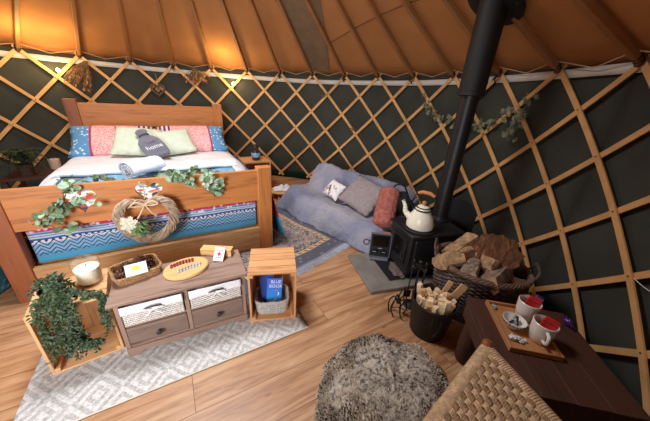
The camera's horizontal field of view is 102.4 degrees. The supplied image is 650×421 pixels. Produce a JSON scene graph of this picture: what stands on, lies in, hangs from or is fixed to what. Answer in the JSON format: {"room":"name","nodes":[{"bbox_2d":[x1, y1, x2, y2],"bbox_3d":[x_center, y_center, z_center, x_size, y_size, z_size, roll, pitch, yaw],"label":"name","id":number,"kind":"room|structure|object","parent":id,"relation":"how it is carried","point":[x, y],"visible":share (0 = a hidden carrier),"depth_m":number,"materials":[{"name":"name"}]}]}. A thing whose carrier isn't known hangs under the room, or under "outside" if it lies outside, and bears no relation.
{"room":"traditional dwelling","nodes":[
{"label":"traditional dwelling","id":0,"kind":"room"},
{"bbox_2d":[14,162,34,175],"bbox_3d":[-3.109,-0.427,2.717,0.138,0.119,0.138,4,24,0],"label":"pot","id":1,"kind":"object","parent":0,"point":[25,168],"depth_m":2.69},
{"bbox_2d":[0,175,542,420],"bbox_3d":[-1.153,0.514,2.073,5.700,0.050,5.700,4,24,0],"label":"floor","id":2,"kind":"structure","parent":0,"point":[278,380],"depth_m":1.43,"materials":[{"name":"laminate"}]},
{"bbox_2d":[0,168,56,188],"bbox_3d":[-3.101,-0.222,2.897,0.480,0.400,0.400,-10,27,-28],"label":"shelf","id":3,"kind":"object","parent":2,"relation":"on","point":[14,176],"visible":0.33,"depth_m":2.70,"materials":[{"name":"red wood"}]},
{"bbox_2d":[0,147,49,175],"bbox_3d":[-3.099,-0.503,2.698,0.371,0.273,0.393,-3,25,-15],"label":"potted fern","id":4,"kind":"object","parent":3,"relation":"on","point":[24,168],"visible":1,"depth_m":2.65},
{"bbox_2d":[47,158,61,168],"bbox_3d":[-3.068,-0.539,2.969,0.100,0.125,0.100,4,24,0],"label":"candle","id":5,"kind":"object","parent":3,"relation":"on","point":[54,163],"visible":0.83,"depth_m":2.94,"materials":[{"name":"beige wax"}]},
{"bbox_2d":[0,98,272,303],"bbox_3d":[-1.739,-0.465,2.732,1.690,1.138,2.235,-10,27,-28],"label":"bed","id":6,"kind":"object","parent":2,"relation":"on","point":[19,262],"visible":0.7,"depth_m":1.95,"materials":[{"name":"brown wood"}]},
{"bbox_2d":[27,174,124,235],"bbox_3d":[-1.607,-0.082,1.734,0.354,0.342,0.476,-2,25,-13],"label":"eucalyptus garland","id":7,"kind":"object","parent":6,"relation":"hanging from","point":[60,210],"visible":0.92,"depth_m":1.58,"materials":[{"name":"green plant"}]},
{"bbox_2d":[112,182,179,242],"bbox_3d":[-1.209,0.026,1.773,0.389,0.465,0.100,-10,27,-28],"label":"heart wreath","id":8,"kind":"object","parent":6,"relation":"hanging from","point":[135,231],"visible":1,"depth_m":1.77,"materials":[{"name":"wicker"}]},
{"bbox_2d":[149,165,224,195],"bbox_3d":[-0.995,-0.228,1.976,0.580,0.228,0.298,-10,27,-28],"label":"eucalyptus garland","id":9,"kind":"object","parent":6,"relation":"hanging from","point":[171,175],"visible":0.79,"depth_m":1.90,"materials":[{"name":"green plant"}]},
{"bbox_3d":[-1.757,-0.311,2.814,1.450,0.313,2.025,-10,27,-28],"label":"mattress","id":10,"kind":"object","parent":6,"relation":"on","visible":0},
{"bbox_2d":[39,151,245,185],"bbox_3d":[-1.702,-0.455,2.676,1.650,0.150,1.863,-10,27,-28],"label":"sheet","id":11,"kind":"object","parent":10,"relation":"on","point":[84,165],"visible":0.38,"depth_m":2.57,"materials":[{"name":"fabric"}]},
{"bbox_2d":[68,125,153,157],"bbox_3d":[-2.287,-0.759,2.845,0.761,0.292,0.337,-10,27,-28],"label":"patterned pillow","id":12,"kind":"object","parent":11,"relation":"on","point":[97,140],"visible":0.48,"depth_m":2.70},
{"bbox_2d":[109,127,160,155],"bbox_3d":[-2.007,-0.736,2.791,0.443,0.266,0.302,-5,25,-20],"label":"cushion","id":13,"kind":"object","parent":11,"relation":"on","point":[125,142],"visible":0.58,"depth_m":2.70,"materials":[{"name":"fabric"}]},
{"bbox_2d":[135,129,169,157],"bbox_3d":[-1.799,-0.686,2.701,0.365,0.260,0.221,18,28,30],"label":"water bottle","id":14,"kind":"object","parent":11,"relation":"on","point":[150,145],"visible":0.98,"depth_m":2.67,"materials":[{"name":"grey fabric"}]},
{"bbox_2d":[155,129,197,155],"bbox_3d":[-1.693,-0.766,2.937,0.408,0.253,0.274,-16,30,-37],"label":"cushion","id":15,"kind":"object","parent":11,"relation":"on","point":[179,141],"visible":0.79,"depth_m":2.90,"materials":[{"name":"fabric"}]},
{"bbox_2d":[155,126,228,151],"bbox_3d":[-1.617,-0.875,3.205,0.762,0.290,0.337,-10,27,-28],"label":"patterned pillow","id":16,"kind":"object","parent":11,"relation":"on","point":[204,138],"visible":0.59,"depth_m":3.20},
{"bbox_2d":[0,155,285,294],"bbox_3d":[-1.603,-0.133,2.600,1.983,0.593,1.520,-10,27,-28],"label":"duvet","id":17,"kind":"object","parent":10,"relation":"on","point":[99,236],"visible":0.22,"depth_m":1.94,"materials":[{"name":"fabric"}]},
{"bbox_2d":[118,156,165,176],"bbox_3d":[-1.526,-0.373,2.192,0.180,0.128,0.288,12,25,18],"label":"rolled towel","id":18,"kind":"object","parent":17,"relation":"on","point":[135,167],"visible":1,"depth_m":2.12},
{"bbox_2d":[13,300,307,420],"bbox_3d":[-0.836,0.724,1.573,1.343,0.007,0.607,-10,27,-28],"label":"runner rug","id":19,"kind":"object","parent":2,"relation":"on","point":[87,389],"visible":0.45,"depth_m":1.33,"materials":[{"name":"fabric"}]},
{"bbox_2d":[23,268,124,374],"bbox_3d":[-1.287,0.568,1.390,0.285,0.372,0.269,-13,29,-33],"label":"wooden crate","id":20,"kind":"object","parent":19,"relation":"on","point":[115,342],"visible":0.52,"depth_m":1.38,"materials":[{"name":"brown wood"}]},
{"bbox_2d":[25,271,114,365],"bbox_3d":[-1.230,0.526,1.249,0.321,0.427,0.229,7,24,8],"label":"trailing plant","id":21,"kind":"object","parent":20,"relation":"on","point":[53,289],"visible":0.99,"depth_m":1.21,"materials":[{"name":"green plant"}]},
{"bbox_2d":[72,261,102,285],"bbox_3d":[-1.227,0.310,1.352,0.121,0.138,0.121,4,24,0],"label":"jar candle","id":22,"kind":"object","parent":20,"relation":"on","point":[87,273],"visible":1,"depth_m":1.33,"materials":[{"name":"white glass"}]},
{"bbox_2d":[105,249,247,356],"bbox_3d":[-0.813,0.528,1.549,0.657,0.372,0.302,-9,27,-26],"label":"dresser","id":23,"kind":"object","parent":19,"relation":"on","point":[155,310],"visible":0.99,"depth_m":1.43,"materials":[{"name":"brown wood"}]},
{"bbox_2d":[107,253,162,285],"bbox_3d":[-1.045,0.327,1.450,0.185,0.050,0.235,24,31,38],"label":"basket","id":24,"kind":"object","parent":23,"relation":"on","point":[124,281],"visible":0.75,"depth_m":1.42,"materials":[{"name":"brown wicker"}]},
{"bbox_2d":[113,265,124,272],"bbox_3d":[-1.117,0.326,1.423,0.054,0.063,0.064,19,28,31],"label":"pine cone","id":25,"kind":"object","parent":24,"relation":"in","point":[115,268],"visible":0.55,"depth_m":1.41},
{"bbox_2d":[114,269,125,278],"bbox_3d":[-1.082,0.343,1.390,0.072,0.072,0.069,10,25,14],"label":"pine cone","id":26,"kind":"object","parent":24,"relation":"in","point":[121,274],"visible":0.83,"depth_m":1.38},
{"bbox_2d":[119,260,130,270],"bbox_3d":[-1.080,0.298,1.416,0.052,0.059,0.058,-4,25,-16],"label":"pine cone","id":27,"kind":"object","parent":24,"relation":"in","point":[127,263],"visible":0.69,"depth_m":1.41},
{"bbox_2d":[124,261,147,276],"bbox_3d":[-0.997,0.308,1.381,0.096,0.050,0.040,-14,29,-34],"label":"printed card","id":28,"kind":"object","parent":24,"relation":"on","point":[140,267],"visible":1,"depth_m":1.38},
{"bbox_2d":[147,260,157,268],"bbox_3d":[-0.986,0.308,1.484,0.053,0.059,0.057,18,28,30],"label":"pine cone","id":29,"kind":"object","parent":24,"relation":"in","point":[152,263],"visible":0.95,"depth_m":1.48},
{"bbox_2d":[125,290,241,327],"bbox_3d":[-0.817,0.510,1.557,0.582,0.014,0.239,-9,27,-26],"label":"shelf","id":30,"kind":"object","parent":23,"relation":"attached to","point":[187,310],"depth_m":1.45,"materials":[{"name":"brown wood"}]},
{"bbox_2d":[163,257,208,280],"bbox_3d":[-0.798,0.326,1.507,0.236,0.034,0.189,-16,31,-38],"label":"board","id":31,"kind":"object","parent":23,"relation":"on","point":[186,268],"visible":1,"depth_m":1.48,"materials":[{"name":"yellow wood"}]},
{"bbox_2d":[132,312,243,346],"bbox_3d":[-0.825,0.641,1.615,0.582,0.012,0.239,-9,27,-26],"label":"cabinet base","id":32,"kind":"object","parent":23,"relation":"attached to","point":[191,329],"depth_m":1.51,"materials":[{"name":"brown wood"}]},
{"bbox_2d":[200,245,233,256],"bbox_3d":[-0.686,0.256,1.665,0.190,0.046,0.056,3,24,-2],"label":"wooden box","id":33,"kind":"object","parent":23,"relation":"on","point":[206,250],"visible":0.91,"depth_m":1.64,"materials":[{"name":"yellow wood"}]},
{"bbox_2d":[213,247,225,261],"bbox_3d":[-0.650,0.269,1.609,0.068,0.080,0.068,0,24,-7],"label":"pack","id":34,"kind":"object","parent":23,"relation":"on","point":[219,253],"visible":1,"depth_m":1.60},
{"bbox_2d":[247,247,296,321],"bbox_3d":[-0.343,0.479,1.732,0.285,0.370,0.279,-1,24,-10],"label":"wooden crate","id":35,"kind":"object","parent":19,"relation":"on","point":[262,261],"visible":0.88,"depth_m":1.67,"materials":[{"name":"brown wood"}]},
{"bbox_2d":[254,284,289,314],"bbox_3d":[-0.355,0.596,1.757,0.235,0.108,0.189,-1,24,-10],"label":"basket","id":36,"kind":"object","parent":35,"relation":"in","point":[263,308],"visible":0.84,"depth_m":1.70,"materials":[{"name":"wicker"}]},
{"bbox_2d":[259,275,272,302],"bbox_3d":[-0.379,0.531,1.742,0.114,0.221,0.056,-2,24,-12],"label":"booklet","id":37,"kind":"object","parent":36,"relation":"in","point":[262,279],"visible":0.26,"depth_m":1.73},
{"bbox_2d":[266,278,281,305],"bbox_3d":[-0.336,0.544,1.731,0.109,0.207,0.059,-1,24,-9],"label":"booklet","id":38,"kind":"object","parent":36,"relation":"in","point":[274,285],"visible":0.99,"depth_m":1.72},
{"bbox_2d":[238,156,270,169],"bbox_3d":[-1.027,-0.530,3.833,0.380,0.450,0.340,-10,27,-28],"label":"nightstand","id":39,"kind":"object","parent":2,"relation":"on","point":[247,162],"visible":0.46,"depth_m":3.74,"materials":[{"name":"brown wood"}]},
{"bbox_2d":[251,144,259,160],"bbox_3d":[-0.969,-0.815,3.655,0.120,0.221,0.120,4,24,0],"label":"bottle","id":40,"kind":"object","parent":39,"relation":"on","point":[255,154],"visible":1,"depth_m":3.62,"materials":[{"name":"glass"}]},
{"bbox_2d":[272,187,285,200],"bbox_3d":[-0.606,-0.232,3.632,0.310,0.122,0.310,4,24,0],"label":"round table","id":41,"kind":"object","parent":2,"relation":"on","point":[279,193],"visible":0.32,"depth_m":3.51,"materials":[{"name":"brown wood"}]},
{"bbox_2d":[273,184,289,191],"bbox_3d":[-0.580,-0.326,3.590,0.260,0.082,0.160,-5,25,-18],"label":"crumpled cloth","id":42,"kind":"object","parent":41,"relation":"on","point":[281,187],"visible":0.78,"depth_m":3.55,"materials":[{"name":"white fabric"}]},
{"bbox_2d":[239,206,349,303],"bbox_3d":[-0.851,0.167,2.821,2.051,0.014,1.266,23,30,37],"label":"rug","id":43,"kind":"object","parent":2,"relation":"on","point":[310,244],"visible":0.21,"depth_m":2.56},
{"bbox_2d":[0,44,649,415],"bbox_3d":[-1.102,-0.290,1.779,5.507,1.596,5.393,4,24,0],"label":"trellis","id":44,"kind":"object","parent":2,"relation":"on","point":[640,352],"visible":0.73,"depth_m":2.21,"materials":[{"name":"brown wood"}]},
{"bbox_2d":[12,0,20,52],"bbox_3d":[-2.361,-2.016,1.985,2.312,1.382,0.051,19,28,30],"label":"pole","id":45,"kind":"object","parent":44,"relation":"attached to","point":[15,3],"visible":0.97,"depth_m":2.53,"materials":[{"name":"brown wood"}]},
{"bbox_2d":[4,43,649,76],"bbox_3d":[-0.523,-1.506,2.639,5.418,0.062,2.571,12,25,18],"label":"cord","id":46,"kind":"object","parent":45,"relation":"attached to","point":[4,43],"visible":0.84,"depth_m":2.94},
{"bbox_2d":[70,0,81,58],"bbox_3d":[-2.167,-2.098,2.199,0.051,1.382,2.312,-19,32,-41],"label":"pole","id":47,"kind":"object","parent":44,"relation":"attached to","point":[72,2],"visible":1,"depth_m":2.78,"materials":[{"name":"brown wood"}]},
{"bbox_2d":[63,61,91,92],"bbox_3d":[-2.973,-1.605,3.147,0.287,0.376,0.134,-18,32,-40],"label":"bunch","id":48,"kind":"object","parent":44,"relation":"hanging from","point":[78,69],"visible":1,"depth_m":3.16,"materials":[{"name":"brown plant"}]},
{"bbox_2d":[116,0,131,64],"bbox_3d":[-1.933,-2.163,2.379,0.051,1.382,2.312,-12,28,-32],"label":"pole","id":49,"kind":"object","parent":44,"relation":"attached to","point":[118,3],"visible":0.99,"depth_m":2.97,"materials":[{"name":"brown wood"}]},
{"bbox_2d":[150,74,165,96],"bbox_3d":[-2.353,-1.755,3.671,0.188,0.300,0.025,-9,27,-27],"label":"heart","id":50,"kind":"object","parent":44,"relation":"hanging from","point":[151,85],"visible":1,"depth_m":3.68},
{"bbox_2d":[154,0,174,71],"bbox_3d":[-1.678,-2.189,2.521,0.065,1.418,2.312,-7,26,-23],"label":"pole","id":51,"kind":"object","parent":44,"relation":"attached to","point":[157,4],"visible":1,"depth_m":3.08,"materials":[{"name":"brown wood"}]},
{"bbox_2d":[183,68,209,85],"bbox_3d":[-1.854,-1.925,3.784,0.365,0.236,0.087,-4,25,-17],"label":"bunch","id":52,"kind":"object","parent":44,"relation":"attached to","point":[195,71],"visible":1,"depth_m":3.77,"materials":[{"name":"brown plant"}]},
{"bbox_2d":[188,0,212,71],"bbox_3d":[-1.384,-2.229,2.609,0.051,1.382,2.312,-2,25,-13],"label":"pole","id":53,"kind":"object","parent":44,"relation":"attached to","point":[191,4],"visible":0.98,"depth_m":3.16,"materials":[{"name":"brown wood"}]},
{"bbox_2d":[219,0,248,74],"bbox_3d":[-1.087,-2.229,2.653,0.051,1.382,2.312,2,24,-3],"label":"pole","id":54,"kind":"object","parent":44,"relation":"attached to","point":[222,3],"visible":0.97,"depth_m":3.18,"materials":[{"name":"brown wood"}]},
{"bbox_2d":[248,0,281,78],"bbox_3d":[-0.795,-2.191,2.654,0.065,1.418,2.312,6,24,6],"label":"pole","id":55,"kind":"object","parent":44,"relation":"attached to","point":[251,2],"visible":0.98,"depth_m":3.17,"materials":[{"name":"brown wood"}]},
{"bbox_2d":[276,0,313,78],"bbox_3d":[-0.494,-2.163,2.589,0.051,1.382,2.312,11,25,16],"label":"pole","id":56,"kind":"object","parent":44,"relation":"attached to","point":[280,4],"visible":0.95,"depth_m":3.08,"materials":[{"name":"brown wood"}]},
{"bbox_2d":[304,0,345,81],"bbox_3d":[-0.228,-2.084,2.494,0.065,1.418,2.312,16,27,25],"label":"pole","id":57,"kind":"object","parent":44,"relation":"attached to","point":[308,2],"visible":0.99,"depth_m":2.97,"materials":[{"name":"brown wood"}]},
{"bbox_2d":[333,0,379,79],"bbox_3d":[0.027,-2.017,2.334,0.051,1.382,2.312,21,29,35],"label":"pole","id":58,"kind":"object","parent":44,"relation":"attached to","point":[339,5],"visible":0.94,"depth_m":2.80,"materials":[{"name":"brown wood"}]},
{"bbox_2d":[365,0,414,83],"bbox_3d":[0.234,-1.905,2.157,2.312,1.418,0.065,-16,30,-37],"label":"pole","id":59,"kind":"object","parent":44,"relation":"attached to","point":[372,7],"visible":0.97,"depth_m":2.60,"materials":[{"name":"brown wood"}]},
{"bbox_2d":[400,0,454,79],"bbox_3d":[0.410,-1.809,1.922,2.312,1.382,0.051,-10,27,-28],"label":"pole","id":60,"kind":"object","parent":44,"relation":"attached to","point":[407,5],"visible":0.96,"depth_m":2.34,"materials":[{"name":"brown wood"}]},
{"bbox_2d":[442,0,501,83],"bbox_3d":[0.529,-1.678,1.687,2.312,1.418,0.065,-5,25,-18],"label":"pole","id":61,"kind":"object","parent":44,"relation":"attached to","point":[450,5],"visible":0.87,"depth_m":1.98,"materials":[{"name":"brown wood"}]},
{"bbox_2d":[419,89,539,142],"bbox_3d":[1.378,-0.970,2.571,0.167,0.410,1.295,-7,26,-22],"label":"ivy garland","id":62,"kind":"object","parent":44,"relation":"attached to","point":[510,130],"visible":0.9,"depth_m":2.22,"materials":[{"name":"green plant"}]},
{"bbox_2d":[512,16,561,74],"bbox_3d":[0.602,-1.569,1.407,2.312,1.382,0.051,0,24,-9],"label":"pole","id":63,"kind":"object","parent":44,"relation":"attached to","point":[522,24],"visible":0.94,"depth_m":1.73,"materials":[{"name":"brown wood"}]},
{"bbox_2d":[572,0,645,68],"bbox_3d":[0.618,-1.447,1.133,2.312,1.382,0.051,4,24,1],"label":"pole","id":64,"kind":"object","parent":44,"relation":"attached to","point":[598,16],"visible":0.91,"depth_m":1.32,"materials":[{"name":"brown wood"}]},
{"bbox_2d":[275,162,418,252],"bbox_3d":[0.196,-0.142,3.012,1.669,0.541,0.841,24,31,39],"label":"sofa","id":65,"kind":"object","parent":2,"relation":"on","point":[308,203],"visible":0.62,"depth_m":2.87,"materials":[{"name":"blue fabric"}]},
{"bbox_2d":[323,179,346,200],"bbox_3d":[0.110,-0.238,3.006,0.167,0.182,0.252,-14,29,-35],"label":"cushion","id":66,"kind":"object","parent":65,"relation":"on","point":[334,189],"visible":0.98,"depth_m":2.95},
{"bbox_2d":[338,175,382,216],"bbox_3d":[0.401,-0.168,2.775,0.293,0.293,0.485,-15,30,-35],"label":"cushion","id":67,"kind":"object","parent":65,"relation":"on","point":[361,195],"visible":0.87,"depth_m":2.71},
{"bbox_2d":[372,187,399,228],"bbox_3d":[0.591,-0.032,2.519,0.211,0.371,0.359,11,25,17],"label":"bolster","id":68,"kind":"object","parent":65,"relation":"on","point":[386,206],"visible":0.91,"depth_m":2.45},
{"bbox_2d":[394,183,413,215],"bbox_3d":[0.736,-0.106,2.565,0.290,0.339,0.212,18,28,30],"label":"bag","id":69,"kind":"object","parent":65,"relation":"on","point":[403,195],"visible":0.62,"depth_m":2.49,"materials":[{"name":"fabric"}]},
{"bbox_2d":[313,332,449,420],"bbox_3d":[0.239,0.782,1.116,0.574,0.399,0.476,2,24,-3],"label":"fleece pouffe","id":70,"kind":"object","parent":2,"relation":"on","point":[373,377],"visible":0.89,"depth_m":1.00,"materials":[{"name":"grey fur"}]},
{"bbox_2d":[348,253,433,293],"bbox_3d":[0.690,0.491,2.288,0.860,0.036,0.500,-3,25,-16],"label":"hearth","id":71,"kind":"object","parent":2,"relation":"on","point":[376,275],"visible":0.34,"depth_m":2.13,"materials":[{"name":"grey stone"}]},
{"bbox_2d":[363,232,391,261],"bbox_3d":[0.455,0.320,2.306,0.243,0.247,0.084,6,24,5],"label":"framed board","id":72,"kind":"object","parent":71,"relation":"on","point":[380,243],"visible":0.99,"depth_m":2.30,"materials":[{"name":"grey paint"}]},
{"bbox_2d":[389,262,404,278],"bbox_3d":[0.598,0.498,2.191,0.125,0.020,0.226,4,24,0],"label":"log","id":73,"kind":"object","parent":71,"relation":"on","point":[396,271],"visible":0.83,"depth_m":2.17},
{"bbox_2d":[389,217,465,276],"bbox_3d":[0.816,0.299,2.216,0.516,0.387,0.354,-3,25,-15],"label":"wood stove","id":74,"kind":"object","parent":71,"relation":"on","point":[406,246],"visible":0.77,"depth_m":2.06,"materials":[{"name":"black metal"}]},
{"bbox_2d":[402,221,435,235],"bbox_3d":[0.748,0.134,2.084,0.260,0.012,0.260,4,24,0],"label":"trivet","id":75,"kind":"object","parent":74,"relation":"on","point":[404,225],"visible":0.43,"depth_m":2.00,"materials":[{"name":"black metal"}]},
{"bbox_2d":[401,190,437,231],"bbox_3d":[0.748,-0.019,2.043,0.208,0.301,0.260,-6,26,-21],"label":"kettle","id":76,"kind":"object","parent":75,"relation":"on","point":[421,219],"visible":1,"depth_m":1.99,"materials":[{"name":"metal"}]},
{"bbox_2d":[432,0,525,222],"bbox_3d":[1.034,-0.714,1.919,0.336,1.726,0.382,4,24,0],"label":"flue pipe","id":77,"kind":"object","parent":74,"relation":"on","point":[492,16],"visible":0.91,"depth_m":1.77,"materials":[{"name":"black metal"}]},
{"bbox_2d":[388,287,406,317],"bbox_3d":[0.497,0.614,1.771,0.127,0.201,0.125,-5,25,-18],"label":"trivet","id":78,"kind":"object","parent":2,"relation":"on","point":[398,299],"visible":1,"depth_m":1.76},
{"bbox_2d":[403,259,427,309],"bbox_3d":[0.634,0.508,1.813,0.130,0.383,0.112,9,24,13],"label":"tool","id":79,"kind":"object","parent":2,"relation":"on","point":[406,293],"visible":0.8,"depth_m":1.79,"materials":[{"name":"black metal"}]},
{"bbox_2d":[409,284,458,342],"bbox_3d":[0.664,0.657,1.641,0.272,0.252,0.289,4,24,0],"label":"bucket","id":80,"kind":"object","parent":2,"relation":"on","point":[428,326],"visible":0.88,"depth_m":1.57,"materials":[{"name":"metal"}]},
{"bbox_2d":[416,294,421,302],"bbox_3d":[0.589,0.593,1.658,0.044,0.164,0.058,-2,24,-13],"label":"stick","id":81,"kind":"object","parent":80,"relation":"in","point":[419,296],"visible":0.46,"depth_m":1.62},
{"bbox_2d":[419,288,425,296],"bbox_3d":[0.608,0.561,1.643,0.048,0.165,0.036,4,24,2],"label":"stick","id":82,"kind":"object","parent":81,"relation":"on","point":[422,291],"visible":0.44,"depth_m":1.62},
{"bbox_2d":[416,282,422,296],"bbox_3d":[0.614,0.545,1.692,0.031,0.169,0.058,-17,31,-39],"label":"stick","id":83,"kind":"object","parent":80,"relation":"in","point":[419,285],"visible":0.47,"depth_m":1.67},
{"bbox_2d":[418,297,425,305],"bbox_3d":[0.588,0.597,1.625,0.031,0.159,0.047,1,24,-7],"label":"stick","id":84,"kind":"object","parent":80,"relation":"in","point":[422,300],"visible":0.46,"depth_m":1.59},
{"bbox_2d":[431,305,438,313],"bbox_3d":[0.636,0.619,1.533,0.056,0.171,0.035,-14,29,-34],"label":"stick","id":85,"kind":"object","parent":80,"relation":"in","point":[435,308],"visible":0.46,"depth_m":1.49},
{"bbox_2d":[437,305,445,314],"bbox_3d":[0.681,0.628,1.552,0.033,0.161,0.057,15,26,23],"label":"stick","id":86,"kind":"object","parent":80,"relation":"in","point":[441,310],"visible":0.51,"depth_m":1.53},
{"bbox_2d":[441,280,452,292],"bbox_3d":[0.739,0.548,1.669,0.105,0.247,0.024,1,24,-6],"label":"slab","id":87,"kind":"object","parent":80,"relation":"in","point":[449,283],"visible":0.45,"depth_m":1.63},
{"bbox_2d":[444,300,451,314],"bbox_3d":[0.719,0.615,1.562,0.032,0.175,0.053,12,25,17],"label":"stick","id":88,"kind":"object","parent":80,"relation":"in","point":[448,304],"visible":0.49,"depth_m":1.54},
{"bbox_2d":[450,283,467,300],"bbox_3d":[0.783,0.562,1.635,0.154,0.262,0.025,4,24,1],"label":"slab","id":89,"kind":"object","parent":80,"relation":"in","point":[461,288],"visible":0.46,"depth_m":1.60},
{"bbox_2d":[447,198,475,232],"bbox_3d":[1.155,0.165,2.406,0.340,0.590,0.130,21,29,34],"label":"shield","id":90,"kind":"object","parent":2,"relation":"on","point":[462,214],"visible":0.42,"depth_m":2.30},
{"bbox_2d":[432,238,540,324],"bbox_3d":[1.026,0.491,1.800,0.526,0.474,0.552,-8,26,-25],"label":"basket","id":91,"kind":"object","parent":2,"relation":"on","point":[477,287],"visible":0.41,"depth_m":1.61,"materials":[{"name":"wicker"}]},
{"bbox_2d":[432,246,474,269],"bbox_3d":[0.874,0.320,1.749,0.272,0.136,0.141,-5,25,-19],"label":"log","id":92,"kind":"object","parent":91,"relation":"in","point":[454,258],"visible":0.81,"depth_m":1.70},
{"bbox_2d":[441,232,478,253],"bbox_3d":[0.946,0.260,1.828,0.280,0.174,0.120,-10,27,-28],"label":"log","id":93,"kind":"object","parent":91,"relation":"in","point":[467,239],"visible":0.61,"depth_m":1.80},
{"bbox_2d":[460,250,475,261],"bbox_3d":[0.993,0.298,1.775,0.239,0.103,0.123,-9,27,-26],"label":"log","id":94,"kind":"object","parent":91,"relation":"in","point":[466,255],"visible":0.26,"depth_m":1.71,"materials":[{"name":"brown wood"}]},
{"bbox_2d":[460,257,480,280],"bbox_3d":[0.938,0.367,1.675,0.116,0.093,0.235,18,27,29],"label":"log","id":95,"kind":"object","parent":91,"relation":"in","point":[472,267],"visible":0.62,"depth_m":1.62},
{"bbox_2d":[479,267,513,294],"bbox_3d":[1.064,0.405,1.622,0.262,0.119,0.144,-17,31,-39],"label":"log","id":96,"kind":"object","parent":91,"relation":"in","point":[501,274],"visible":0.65,"depth_m":1.57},
{"bbox_2d":[475,253,499,270],"bbox_3d":[1.033,0.318,1.696,0.083,0.102,0.178,-5,25,-19],"label":"log","id":97,"kind":"object","parent":96,"relation":"on","point":[489,263],"visible":0.68,"depth_m":1.63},
{"bbox_2d":[472,233,525,272],"bbox_3d":[1.135,0.292,1.757,0.299,0.335,0.322,12,25,19],"label":"log","id":98,"kind":"object","parent":91,"relation":"in","point":[506,251],"visible":0.66,"depth_m":1.65,"materials":[{"name":"brown wood"}]},
{"bbox_2d":[509,276,529,294],"bbox_3d":[1.163,0.451,1.649,0.207,0.099,0.118,17,27,27],"label":"log","id":99,"kind":"object","parent":91,"relation":"in","point":[514,280],"visible":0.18,"depth_m":1.61,"materials":[{"name":"brown wood"}]},
{"bbox_2d":[422,339,561,420],"bbox_3d":[0.497,0.855,0.835,0.573,0.523,0.412,-12,28,-32],"label":"woven chair","id":100,"kind":"object","parent":2,"relation":"on","point":[487,387],"visible":1,"depth_m":0.83,"materials":[{"name":"wicker"}]},
{"bbox_2d":[454,297,649,420],"bbox_3d":[0.935,0.775,1.232,0.460,0.400,0.500,8,24,9],"label":"table","id":101,"kind":"object","parent":2,"relation":"on","point":[581,387],"visible":0.52,"depth_m":1.04,"materials":[{"name":"brown wood"}]},
{"bbox_2d":[485,300,564,361],"bbox_3d":[0.911,0.544,1.222,0.205,0.024,0.290,8,24,9],"label":"serving tray","id":102,"kind":"object","parent":101,"relation":"on","point":[551,351],"visible":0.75,"depth_m":1.15,"materials":[{"name":"brown wood"}]},
{"bbox_2d":[502,311,527,329],"bbox_3d":[0.879,0.523,1.220,0.100,0.043,0.099,4,24,0],"label":"patterned bowl","id":103,"kind":"object","parent":102,"relation":"on","point":[507,316],"visible":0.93,"depth_m":1.22,"materials":[{"name":"white ceramic"}]},
{"bbox_2d":[508,333,522,340],"bbox_3d":[0.840,0.562,1.153,0.055,0.028,0.029,13,25,20],"label":"wrapper","id":104,"kind":"object","parent":102,"relation":"on","point":[511,336],"visible":1,"depth_m":1.15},
{"bbox_2d":[515,295,542,321],"bbox_3d":[0.978,0.473,1.274,0.095,0.101,0.116,7,24,6],"label":"mug","id":105,"kind":"object","parent":102,"relation":"on","point":[527,312],"visible":0.58,"depth_m":1.24,"materials":[{"name":"white ceramic"}]},
{"bbox_2d":[525,295,542,307],"bbox_3d":[0.991,0.460,1.262,0.071,0.112,0.033,17,27,27],"label":"sachet","id":106,"kind":"object","parent":105,"relation":"in","point":[532,301],"visible":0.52,"depth_m":1.24,"materials":[{"name":"red paper"}]},
{"bbox_2d":[528,314,559,345],"bbox_3d":[0.953,0.532,1.137,0.095,0.101,0.116,0,24,-8],"label":"mug","id":107,"kind":"object","parent":102,"relation":"on","point":[540,335],"visible":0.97,"depth_m":1.12,"materials":[{"name":"white ceramic"}]},
{"bbox_2d":[539,316,560,330],"bbox_3d":[0.968,0.511,1.142,0.071,0.112,0.033,21,29,34],"label":"sachet","id":108,"kind":"object","parent":107,"relation":"in","point":[547,322],"visible":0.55,"depth_m":1.12,"materials":[{"name":"red paper"}]},
{"bbox_2d":[562,315,574,328],"bbox_3d":[1.171,0.537,1.261,0.036,0.038,0.080,8,24,9],"label":"chocolate","id":109,"kind":"object","parent":101,"relation":"on","point":[568,322],"visible":1,"depth_m":1.25,"materials":[{"name":"purple plastic"}]},
{"bbox_2d":[0,46,649,407],"bbox_3d":[-1.103,-0.268,1.733,5.603,1.660,5.600,4,24,0],"label":"wall","id":110,"kind":"structure","parent":0,"point":[594,251],"depth_m":2.44,"materials":[{"name":"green fabric"}]},
{"bbox_2d":[0,50,641,85],"bbox_3d":[-0.923,-1.197,2.056,5.524,0.141,4.143,8,24,9],"label":"trim","id":111,"kind":"structure","parent":110,"relation":"attached to","point":[613,69],"depth_m":2.96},
{"bbox_2d":[0,0,649,75],"bbox_3d":[-1.017,-1.605,1.135,5.699,1.435,5.699,5,24,4],"label":"ceiling","id":112,"kind":"structure","parent":0,"point":[570,35],"depth_m":2.76,"materials":[{"name":"fabric"}]},
{"bbox_2d":[275,0,328,70],"bbox_3d":[-0.122,-2.042,3.108,0.531,0.592,1.035,13,25,19],"label":"ceiling panel","id":113,"kind":"object","parent":112,"relation":"attached to","point":[314,46],"depth_m":3.02,"materials":[{"name":"brown fabric"}]},
{"bbox_2d":[331,0,418,42],"bbox_3d":[0.390,-1.837,2.617,0.074,0.195,1.567,-12,28,-31],"label":"trim","id":114,"kind":"structure","parent":112,"relation":"attached to","point":[413,0],"depth_m":2.53,"materials":[{"name":"fabric"}]},
{"label":"pine cone","id":115,"kind":"object","parent":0,"visible":0},
{"bbox_2d":[131,255,144,263],"bbox_3d":[-1.039,0.282,1.458,0.070,0.071,0.060,-5,25,-19],"label":"pine cone","id":116,"kind":"object","parent":115,"relation":"on","point":[137,259],"visible":0.61,"depth_m":1.45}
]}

